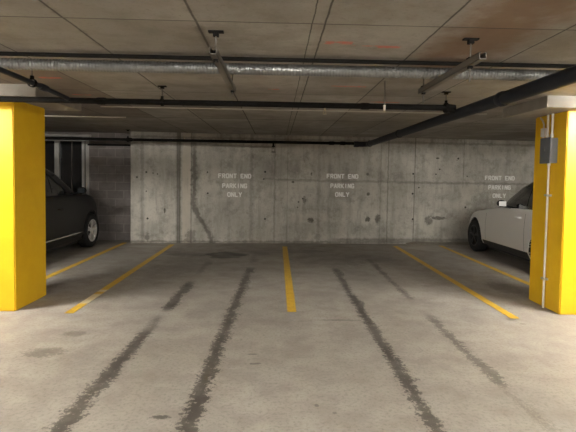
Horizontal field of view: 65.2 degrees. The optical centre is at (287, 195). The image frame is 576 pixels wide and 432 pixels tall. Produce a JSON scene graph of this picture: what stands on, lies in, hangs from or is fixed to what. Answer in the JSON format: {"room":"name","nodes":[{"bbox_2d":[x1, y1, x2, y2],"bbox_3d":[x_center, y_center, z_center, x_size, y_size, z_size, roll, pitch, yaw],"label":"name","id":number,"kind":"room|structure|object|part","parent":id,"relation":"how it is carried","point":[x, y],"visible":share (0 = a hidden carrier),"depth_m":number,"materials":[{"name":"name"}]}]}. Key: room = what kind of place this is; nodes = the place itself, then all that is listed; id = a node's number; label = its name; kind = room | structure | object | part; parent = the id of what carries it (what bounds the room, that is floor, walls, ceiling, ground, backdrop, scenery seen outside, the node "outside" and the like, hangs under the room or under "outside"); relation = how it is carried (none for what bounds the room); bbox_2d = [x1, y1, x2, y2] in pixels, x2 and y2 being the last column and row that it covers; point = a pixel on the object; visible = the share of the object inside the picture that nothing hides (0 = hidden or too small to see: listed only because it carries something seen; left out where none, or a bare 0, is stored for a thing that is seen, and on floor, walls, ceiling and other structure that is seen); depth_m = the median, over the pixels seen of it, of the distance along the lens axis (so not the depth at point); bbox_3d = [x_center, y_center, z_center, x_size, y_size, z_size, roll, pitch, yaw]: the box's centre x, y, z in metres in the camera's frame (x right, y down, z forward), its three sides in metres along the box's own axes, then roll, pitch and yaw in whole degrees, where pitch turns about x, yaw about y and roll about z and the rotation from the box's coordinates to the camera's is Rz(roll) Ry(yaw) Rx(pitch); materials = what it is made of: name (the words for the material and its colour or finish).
{"room":"parking garage","nodes":[
{"label":"parking garage","id":0,"kind":"room"},
{"bbox_2d":[45,132,130,239],"bbox_3d":[-6.220,-0.239,10.812,5.300,2.560,0.200,1,3,-1],"label":"wall","id":1,"kind":"structure","parent":0,"point":[109,166],"depth_m":10.76,"materials":[{"name":"grey concrete"}]},
{"bbox_2d":[45,140,88,194],"bbox_3d":[-6.107,-0.431,10.776,2.720,1.850,0.140,1,3,-1],"label":"window","id":2,"kind":"structure","parent":1,"relation":"in","point":[68,160],"depth_m":10.79,"materials":[{"name":"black glass"}]},
{"bbox_2d":[45,134,90,136],"bbox_3d":[-6.708,-1.434,10.608,4.080,0.080,0.080,1,3,-1],"label":"pipe","id":3,"kind":"object","parent":1,"relation":"attached to","point":[51,135],"visible":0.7,"depth_m":10.62,"materials":[{"name":"metal"}]},
{"bbox_2d":[87,144,130,145],"bbox_3d":[-4.188,-1.193,10.694,1.130,0.044,0.044,1,3,-1],"label":"pipe","id":4,"kind":"object","parent":1,"relation":"attached to","point":[87,144],"visible":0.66,"depth_m":10.68,"materials":[{"name":"black metal"}]},
{"bbox_2d":[0,240,575,431],"bbox_3d":[-0.089,1.604,2.623,17.200,0.200,18.100,1,3,-1],"label":"floor","id":5,"kind":"structure","parent":0,"point":[200,337],"depth_m":4.32,"materials":[{"name":"concrete"}]},
{"bbox_2d":[0,84,80,310],"bbox_3d":[-3.450,0.042,5.475,1.380,2.560,1.140,1,3,-1],"label":"concrete column","id":6,"kind":"structure","parent":5,"relation":"on","point":[22,124],"depth_m":5.27,"materials":[{"name":"yellow paint"}]},
{"bbox_3d":[-3.430,-1.171,5.421,1.380,0.130,1.140,1,3,-1],"label":"drop panel","id":7,"kind":"part","parent":6,"relation":"part of","materials":[{"name":"concrete"}]},
{"bbox_2d":[45,168,98,252],"bbox_3d":[-5.112,0.277,8.222,2.305,1.795,4.755,1,3,-1],"label":"parked car","id":8,"kind":"object","parent":5,"relation":"on","point":[71,216],"visible":0.44,"depth_m":8.57,"materials":[{"name":"black paint"}]},
{"bbox_3d":[-4.364,0.974,8.283,0.120,0.080,2.030,1,3,-1],"label":"sill","id":9,"kind":"part","parent":8,"relation":"part of","materials":[{"name":"black plastic"}]},
{"bbox_3d":[-4.181,0.787,8.269,0.017,0.028,1.900,1,3,-1],"label":"trim","id":10,"kind":"part","parent":8,"relation":"part of","materials":[{"name":"silver metal"}]},
{"bbox_2d":[71,187,86,194],"bbox_3d":[-4.129,-0.074,8.861,0.318,0.179,0.113,1,3,-1],"label":"mirror","id":11,"kind":"object","parent":8,"relation":"attached to","point":[81,190],"depth_m":8.83,"materials":[{"name":"black glass"}]},
{"bbox_2d":[46,242,125,278],"bbox_3d":[-3.719,1.198,8.174,0.118,0.002,4.500,1,3,-1],"label":"parking line","id":12,"kind":"object","parent":5,"relation":"on","point":[120,244],"visible":0.76,"depth_m":8.13,"materials":[{"name":"yellow paint"}]},
{"bbox_2d":[65,244,174,312],"bbox_3d":[-2.572,1.237,7.698,0.118,0.002,5.110,1,3,-1],"label":"parking line","id":13,"kind":"object","parent":5,"relation":"on","point":[80,305],"visible":1,"depth_m":6.56,"materials":[{"name":"yellow paint"}]},
{"bbox_2d":[282,246,296,311],"bbox_3d":[-0.014,1.274,7.772,0.123,0.002,4.890,1,3,-1],"label":"parking line","id":14,"kind":"object","parent":5,"relation":"on","point":[289,291],"visible":1,"depth_m":6.67,"materials":[{"name":"yellow paint"}]},
{"bbox_2d":[393,246,517,318],"bbox_3d":[2.569,1.310,7.872,0.118,0.002,5.320,1,3,-1],"label":"parking line","id":15,"kind":"object","parent":5,"relation":"on","point":[503,311],"visible":1,"depth_m":6.59,"materials":[{"name":"yellow paint"}]},
{"bbox_2d":[440,246,528,284],"bbox_3d":[3.680,1.302,8.459,0.108,0.002,4.500,1,3,-1],"label":"parking line","id":16,"kind":"object","parent":5,"relation":"on","point":[458,253],"visible":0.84,"depth_m":8.26,"materials":[{"name":"yellow paint"}]},
{"bbox_2d":[468,182,533,261],"bbox_3d":[5.029,0.483,8.609,2.248,1.669,4.556,1,3,0],"label":"parked car","id":17,"kind":"object","parent":5,"relation":"on","point":[507,229],"visible":0.49,"depth_m":8.43,"materials":[{"name":"white paint"}]},
{"bbox_2d":[496,200,510,208],"bbox_3d":[4.068,0.178,8.428,0.318,0.179,0.115,1,3,-1],"label":"mirror","id":18,"kind":"object","parent":17,"relation":"attached to","point":[501,203],"depth_m":8.40,"materials":[{"name":"silver metal"}]},
{"bbox_3d":[4.283,1.095,8.649,0.120,0.080,1.850,1,3,0],"label":"sill","id":19,"kind":"part","parent":17,"relation":"part of","materials":[{"name":"black plastic"}]},
{"bbox_2d":[503,96,575,314],"bbox_3d":[3.593,0.147,5.622,1.430,2.560,1.000,1,3,-1],"label":"concrete column","id":20,"kind":"structure","parent":5,"relation":"on","point":[560,286],"depth_m":5.44,"materials":[{"name":"yellow paint"}]},
{"bbox_3d":[3.612,-1.067,5.568,1.430,0.130,1.000,1,3,-1],"label":"drop panel","id":21,"kind":"part","parent":20,"relation":"part of","materials":[{"name":"concrete"}]},
{"bbox_2d":[540,117,546,137],"bbox_3d":[3.250,-0.858,5.734,0.049,0.278,0.121,1,3,-1],"label":"junction box","id":22,"kind":"object","parent":20,"relation":"attached to","point":[543,130],"visible":0.88,"depth_m":5.70,"materials":[{"name":"grey metal"}]},
{"bbox_2d":[541,163,551,307],"bbox_3d":[3.235,0.504,5.639,0.045,1.835,0.090,1,3,-1],"label":"conduit","id":23,"kind":"object","parent":20,"relation":"attached to","point":[547,194],"visible":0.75,"depth_m":5.63,"materials":[{"name":"grey metal"}]},
{"bbox_2d":[539,137,557,163],"bbox_3d":[3.219,-0.549,5.561,0.109,0.317,0.212,1,3,-1],"label":"electrical box","id":24,"kind":"object","parent":20,"relation":"attached to","point":[548,146],"visible":0.97,"depth_m":5.48,"materials":[{"name":"grey metal"}]},
{"bbox_2d":[546,115,549,137],"bbox_3d":[3.229,-0.854,5.588,0.040,0.288,0.040,1,3,-1],"label":"conduit","id":25,"kind":"object","parent":24,"relation":"attached to","point":[548,116],"visible":0.79,"depth_m":5.58,"materials":[{"name":"grey metal"}]},
{"bbox_2d":[550,114,553,137],"bbox_3d":[3.231,-0.850,5.498,0.040,0.288,0.040,1,3,-1],"label":"conduit","id":26,"kind":"object","parent":24,"relation":"attached to","point":[552,116],"visible":0.93,"depth_m":5.49,"materials":[{"name":"grey metal"}]},
{"bbox_2d":[0,0,575,140],"bbox_3d":[-0.046,-1.153,2.501,17.200,0.200,18.100,1,3,-1],"label":"ceiling","id":27,"kind":"structure","parent":0,"point":[509,31],"depth_m":3.37,"materials":[{"name":"concrete"}]},
{"bbox_2d":[27,70,36,87],"bbox_3d":[-2.248,-1.051,3.953,0.090,0.203,0.040,1,3,-1],"label":"hanger","id":28,"kind":"object","parent":27,"relation":"hanging from","point":[31,75],"visible":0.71,"depth_m":3.95,"materials":[{"name":"black metal"}]},
{"bbox_2d":[0,67,69,100],"bbox_3d":[-2.171,-0.937,2.845,0.080,0.064,3.876,1,3,-4],"label":"pipe","id":29,"kind":"object","parent":28,"relation":"hanging from","point":[40,86],"visible":0.99,"depth_m":3.94,"materials":[{"name":"black metal"}]},
{"bbox_2d":[45,115,125,117],"bbox_3d":[-3.596,-1.317,7.523,1.750,0.022,0.022,1,3,-1],"label":"conduit","id":30,"kind":"object","parent":27,"relation":"attached to","point":[45,115],"visible":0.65,"depth_m":7.52,"materials":[{"name":"grey metal"}]},
{"bbox_2d":[158,85,166,105],"bbox_3d":[-1.357,-1.070,4.855,0.090,0.216,0.082,1,3,-1],"label":"hanger","id":31,"kind":"object","parent":27,"relation":"hanging from","point":[160,86],"visible":0.91,"depth_m":4.83,"materials":[{"name":"black metal"}]},
{"bbox_2d":[0,96,455,112],"bbox_3d":[-3.435,-1.029,4.806,10.544,0.099,0.090,1,3,-1],"label":"pipe","id":32,"kind":"object","parent":31,"relation":"hanging from","point":[100,101],"visible":0.99,"depth_m":4.85,"materials":[{"name":"black metal"}]},
{"bbox_2d":[208,30,235,94],"bbox_3d":[-0.488,-0.994,3.498,0.100,0.220,1.340,1,3,-1],"label":"hanger","id":33,"kind":"object","parent":27,"relation":"hanging from","point":[215,55],"visible":0.84,"depth_m":3.10,"materials":[{"name":"metal"}]},
{"bbox_3d":[-0.474,-1.063,2.965,0.100,0.035,0.040,1,3,-1],"label":"anchor plate","id":34,"kind":"part","parent":33,"relation":"part of","materials":[{"name":"black metal"}]},
{"bbox_2d":[0,51,575,67],"bbox_3d":[-0.073,-1.065,3.540,17.200,0.034,0.034,1,3,-1],"label":"ceiling pipe","id":35,"kind":"object","parent":27,"relation":"attached to","point":[28,54],"visible":1,"depth_m":3.53,"materials":[{"name":"black metal"}]},
{"bbox_2d":[100,106,486,114],"bbox_3d":[0.107,-1.209,6.407,5.500,0.018,0.018,1,3,-1],"label":"conduit","id":36,"kind":"object","parent":27,"relation":"attached to","point":[100,106],"visible":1,"depth_m":6.40,"materials":[{"name":"grey metal"}]},
{"bbox_2d":[383,81,385,110],"bbox_3d":[0.954,-0.978,4.435,0.021,0.290,0.022,1,3,-1],"label":"hanging rod","id":37,"kind":"object","parent":27,"relation":"hanging from","point":[384,105],"visible":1,"depth_m":4.43,"materials":[{"name":"metal"}]},
{"bbox_2d":[442,91,450,112],"bbox_3d":[1.732,-1.018,4.933,0.090,0.231,0.112,1,3,-1],"label":"hanger","id":38,"kind":"object","parent":27,"relation":"hanging from","point":[446,93],"visible":0.82,"depth_m":4.91,"materials":[{"name":"black metal"}]},
{"bbox_2d":[418,38,486,102],"bbox_3d":[1.222,-0.931,3.473,0.100,0.290,1.240,1,3,-1],"label":"hanger","id":39,"kind":"object","parent":27,"relation":"hanging from","point":[477,58],"visible":0.84,"depth_m":3.17,"materials":[{"name":"metal"}]},
{"bbox_2d":[0,58,560,80],"bbox_3d":[-0.077,-1.019,3.657,17.200,0.094,0.094,1,3,-1],"label":"spiral duct","id":40,"kind":"object","parent":39,"relation":"hanging from","point":[7,63],"visible":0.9,"depth_m":3.62,"materials":[{"name":"silver metal"}]},
{"bbox_3d":[1.232,-0.910,3.043,0.011,0.286,0.011,2,3,21],"label":"rod","id":41,"kind":"part","parent":39,"relation":"part of","materials":[{"name":"metal"}]},
{"bbox_3d":[1.235,-1.039,3.038,0.100,0.035,0.040,1,3,-1],"label":"anchor plate","id":42,"kind":"part","parent":39,"relation":"part of","materials":[{"name":"black metal"}]},
{"bbox_3d":[1.973,-0.832,1.613,0.136,0.298,0.040,1,3,-1],"label":"hanger","id":43,"kind":"object","parent":27,"relation":"hanging from","visible":0},
{"bbox_2d":[354,65,575,146],"bbox_3d":[1.851,-0.761,1.796,0.368,0.135,16.565,1,3,-1],"label":"pipe","id":44,"kind":"object","parent":43,"relation":"hanging from","point":[565,77],"visible":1,"depth_m":4.02,"materials":[{"name":"black metal"}]},
{"bbox_3d":[-3.510,-1.302,9.869,0.090,0.267,0.104,1,3,-1],"label":"hanger","id":45,"kind":"object","parent":27,"relation":"hanging from","visible":0},
{"bbox_2d":[45,137,353,144],"bbox_3d":[-3.681,-1.223,9.868,10.300,0.083,0.083,1,3,-1],"label":"pipe","id":46,"kind":"object","parent":45,"relation":"hanging from","point":[46,138],"visible":1,"depth_m":9.89,"materials":[{"name":"black metal"}]},
{"bbox_2d":[131,131,534,243],"bbox_3d":[2.310,-0.111,10.971,11.910,2.560,0.252,1,3,-5],"label":"wall","id":47,"kind":"structure","parent":0,"point":[405,190],"depth_m":10.71,"materials":[{"name":"concrete"}]},
{"bbox_2d":[218,173,250,196],"bbox_3d":[-1.246,-0.233,10.530,0.773,0.554,0.003,1,3,-5],"label":"sign","id":48,"kind":"object","parent":47,"relation":"attached to","point":[234,174],"visible":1,"depth_m":10.53,"materials":[{"name":"white paint"}]},
{"bbox_2d":[327,174,358,196],"bbox_3d":[1.300,-0.235,10.750,0.773,0.554,0.003,1,3,-5],"label":"sign","id":49,"kind":"object","parent":47,"relation":"attached to","point":[337,175],"visible":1,"depth_m":10.75,"materials":[{"name":"white paint"}]},
{"bbox_2d":[406,242,468,244],"bbox_3d":[5.476,1.183,11.095,5.250,0.064,0.168,1,3,-5],"label":"trim","id":50,"kind":"structure","parent":47,"relation":"attached to","point":[408,243],"depth_m":10.91,"materials":[{"name":"concrete"}]},
{"bbox_2d":[485,176,514,197],"bbox_3d":[5.215,-0.204,11.091,0.773,0.554,0.003,1,3,-5],"label":"sign","id":51,"kind":"object","parent":47,"relation":"attached to","point":[488,177],"visible":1,"depth_m":11.09,"materials":[{"name":"white paint"}]}
]}

